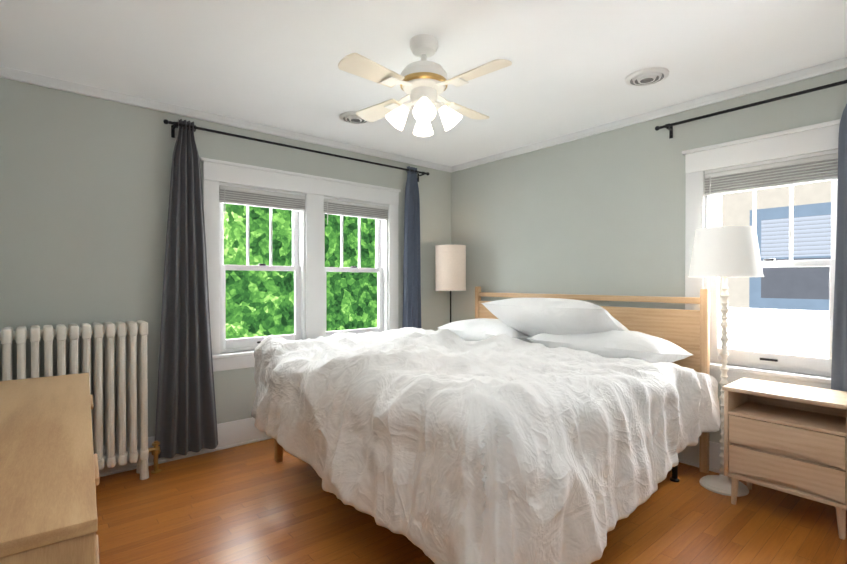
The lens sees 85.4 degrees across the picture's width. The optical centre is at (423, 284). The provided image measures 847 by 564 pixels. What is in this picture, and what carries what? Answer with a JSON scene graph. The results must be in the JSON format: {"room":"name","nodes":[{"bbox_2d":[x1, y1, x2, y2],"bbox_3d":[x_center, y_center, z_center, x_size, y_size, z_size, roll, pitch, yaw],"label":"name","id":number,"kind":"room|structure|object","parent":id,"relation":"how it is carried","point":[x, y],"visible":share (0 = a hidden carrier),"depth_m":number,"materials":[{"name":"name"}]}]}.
{"room":"bedroom","nodes":[
{"label":"bedroom","id":0,"kind":"room"},
{"bbox_2d":[0,78,450,447],"bbox_3d":[-1.220,-0.016,3.722,4.140,2.460,0.150,0,0,-40],"label":"wall","id":1,"kind":"structure","parent":0,"point":[84,191],"depth_m":2.95,"materials":[{"name":"paint"}]},
{"bbox_2d":[93,417,271,476],"bbox_3d":[-1.160,1.119,3.658,3.840,0.190,0.036,0,0,-40],"label":"baseboard","id":2,"kind":"structure","parent":1,"relation":"attached to","point":[231,434],"depth_m":3.40,"materials":[{"name":"paint"}]},
{"bbox_2d":[0,66,451,172],"bbox_3d":[-1.162,-1.215,3.645,3.840,0.062,0.031,0,0,-40],"label":"crown molding","id":3,"kind":"structure","parent":1,"relation":"attached to","point":[7,73],"depth_m":3.24,"materials":[{"name":"paint"}]},
{"bbox_2d":[153,119,428,461],"bbox_3d":[-0.885,0.015,3.828,2.420,2.295,0.118,0,0,-40],"label":"curtains","id":4,"kind":"object","parent":1,"relation":"attached to","point":[186,420],"visible":0.96,"depth_m":3.18,"materials":[{"name":"grey fabric"}]},
{"bbox_2d":[200,157,400,371],"bbox_3d":[-0.968,-0.140,3.927,1.800,1.545,0.220,0,0,-40],"label":"window","id":5,"kind":"structure","parent":1,"relation":"in","point":[310,204],"depth_m":3.82,"materials":[{"name":"paint"}]},
{"bbox_2d":[0,0,846,166],"bbox_3d":[0.072,-1.286,2.181,4.140,0.100,4.160,0,0,-40],"label":"ceiling","id":6,"kind":"structure","parent":0,"point":[569,70],"depth_m":2.46,"materials":[{"name":"paint"}]},
{"bbox_2d":[339,111,367,123],"bbox_3d":[-0.504,-1.231,3.408,0.236,0.026,0.236,0,0,-40],"label":"ceiling vent","id":7,"kind":"object","parent":6,"relation":"in","point":[352,117],"visible":0.77,"depth_m":3.38,"materials":[{"name":"white plastic"}]},
{"bbox_2d":[338,34,511,136],"bbox_3d":[0.002,-1.012,2.339,0.770,0.450,0.770,0,0,-1],"label":"ceiling fan","id":8,"kind":"object","parent":6,"relation":"hanging from","point":[423,82],"visible":1,"depth_m":2.27,"materials":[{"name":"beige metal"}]},
{"bbox_2d":[625,67,668,85],"bbox_3d":[1.329,-1.227,2.730,0.236,0.026,0.236,0,0,-40],"label":"ceiling vent","id":9,"kind":"object","parent":6,"relation":"in","point":[647,76],"visible":1,"depth_m":2.70,"materials":[{"name":"white plastic"}]},
{"bbox_2d":[96,438,846,563],"bbox_3d":[0.072,1.274,2.197,4.140,0.100,4.160,0,0,-40],"label":"floor","id":10,"kind":"structure","parent":0,"point":[253,503],"depth_m":2.35,"materials":[{"name":"brown wood"}]},
{"bbox_2d":[0,373,99,563],"bbox_3d":[-1.259,0.824,1.364,0.464,0.810,1.653,0,0,-37],"label":"dresser","id":11,"kind":"object","parent":10,"relation":"on","point":[49,475],"visible":1,"depth_m":1.03,"materials":[{"name":"brown wood"}]},
{"bbox_2d":[0,320,160,479],"bbox_3d":[-2.079,0.728,2.696,0.947,0.985,0.176,0,0,-40],"label":"radiator","id":12,"kind":"object","parent":10,"relation":"on","point":[131,336],"visible":0.62,"depth_m":2.77,"materials":[{"name":"metal"}]},
{"bbox_2d":[435,245,465,322],"bbox_3d":[0.267,0.413,4.521,0.306,1.590,0.306,0,0,-40],"label":"lamp","id":13,"kind":"object","parent":10,"relation":"on","point":[450,268],"visible":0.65,"depth_m":4.39,"materials":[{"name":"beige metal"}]},
{"bbox_2d":[251,286,721,563],"bbox_3d":[0.350,0.624,2.959,2.324,1.190,2.292,0,0,-40],"label":"bed","id":14,"kind":"object","parent":10,"relation":"on","point":[525,428],"visible":1,"depth_m":2.04,"materials":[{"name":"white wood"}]},
{"bbox_2d":[688,226,763,496],"bbox_3d":[1.810,0.443,2.761,0.382,1.555,0.382,0,0,-40],"label":"floor lamp","id":15,"kind":"object","parent":10,"relation":"on","point":[724,252],"visible":0.83,"depth_m":2.66,"materials":[{"name":"fabric"}]},
{"bbox_2d":[722,378,846,539],"bbox_3d":[1.978,0.895,2.471,0.370,0.656,0.541,0,0,-40],"label":"nightstand","id":16,"kind":"object","parent":10,"relation":"on","point":[787,438],"visible":1,"depth_m":2.39,"materials":[{"name":"brown wood"}]},
{"bbox_2d":[451,69,846,442],"bbox_3d":[1.598,-0.015,3.475,0.150,2.460,4.160,0,0,-40],"label":"wall","id":17,"kind":"structure","parent":0,"point":[601,214],"depth_m":3.59,"materials":[{"name":"paint"}]},
{"bbox_2d":[452,57,846,171],"bbox_3d":[1.537,-1.213,3.402,0.026,0.062,3.780,0,0,-40],"label":"crown molding","id":18,"kind":"structure","parent":17,"relation":"attached to","point":[733,93],"depth_m":3.13,"materials":[{"name":"paint"}]},
{"bbox_2d":[678,438,720,473],"bbox_3d":[1.535,1.121,3.417,0.030,0.190,3.780,0,0,-40],"label":"baseboard","id":19,"kind":"structure","parent":17,"relation":"attached to","point":[690,455],"depth_m":3.06,"materials":[{"name":"paint"}]},
{"bbox_2d":[655,80,846,390],"bbox_3d":[2.075,0.013,2.726,0.083,2.275,1.349,0,0,-40],"label":"curtains","id":20,"kind":"object","parent":17,"relation":"attached to","point":[839,363],"visible":0.79,"depth_m":2.48,"materials":[{"name":"grey fabric"}]},
{"bbox_2d":[682,119,840,388],"bbox_3d":[2.137,-0.133,2.826,0.220,1.545,0.955,0,0,-40],"label":"window","id":21,"kind":"structure","parent":17,"relation":"in","point":[790,171],"depth_m":2.80,"materials":[{"name":"paint"}]},
{"label":"outside","id":22,"kind":"structure","parent":0,"visible":0},
{"bbox_2d":[224,203,376,338],"bbox_3d":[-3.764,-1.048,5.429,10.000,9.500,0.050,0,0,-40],"label":"window glass","id":23,"kind":"object","parent":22,"point":[259,303],"depth_m":6.79,"materials":[{"name":"green plant"}]},
{"bbox_2d":[719,180,831,357],"bbox_3d":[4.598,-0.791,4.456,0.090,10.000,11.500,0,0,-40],"label":"window glass","id":24,"kind":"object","parent":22,"point":[783,310],"visible":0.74,"depth_m":5.11,"materials":[{"name":"clear glass"}]}
]}

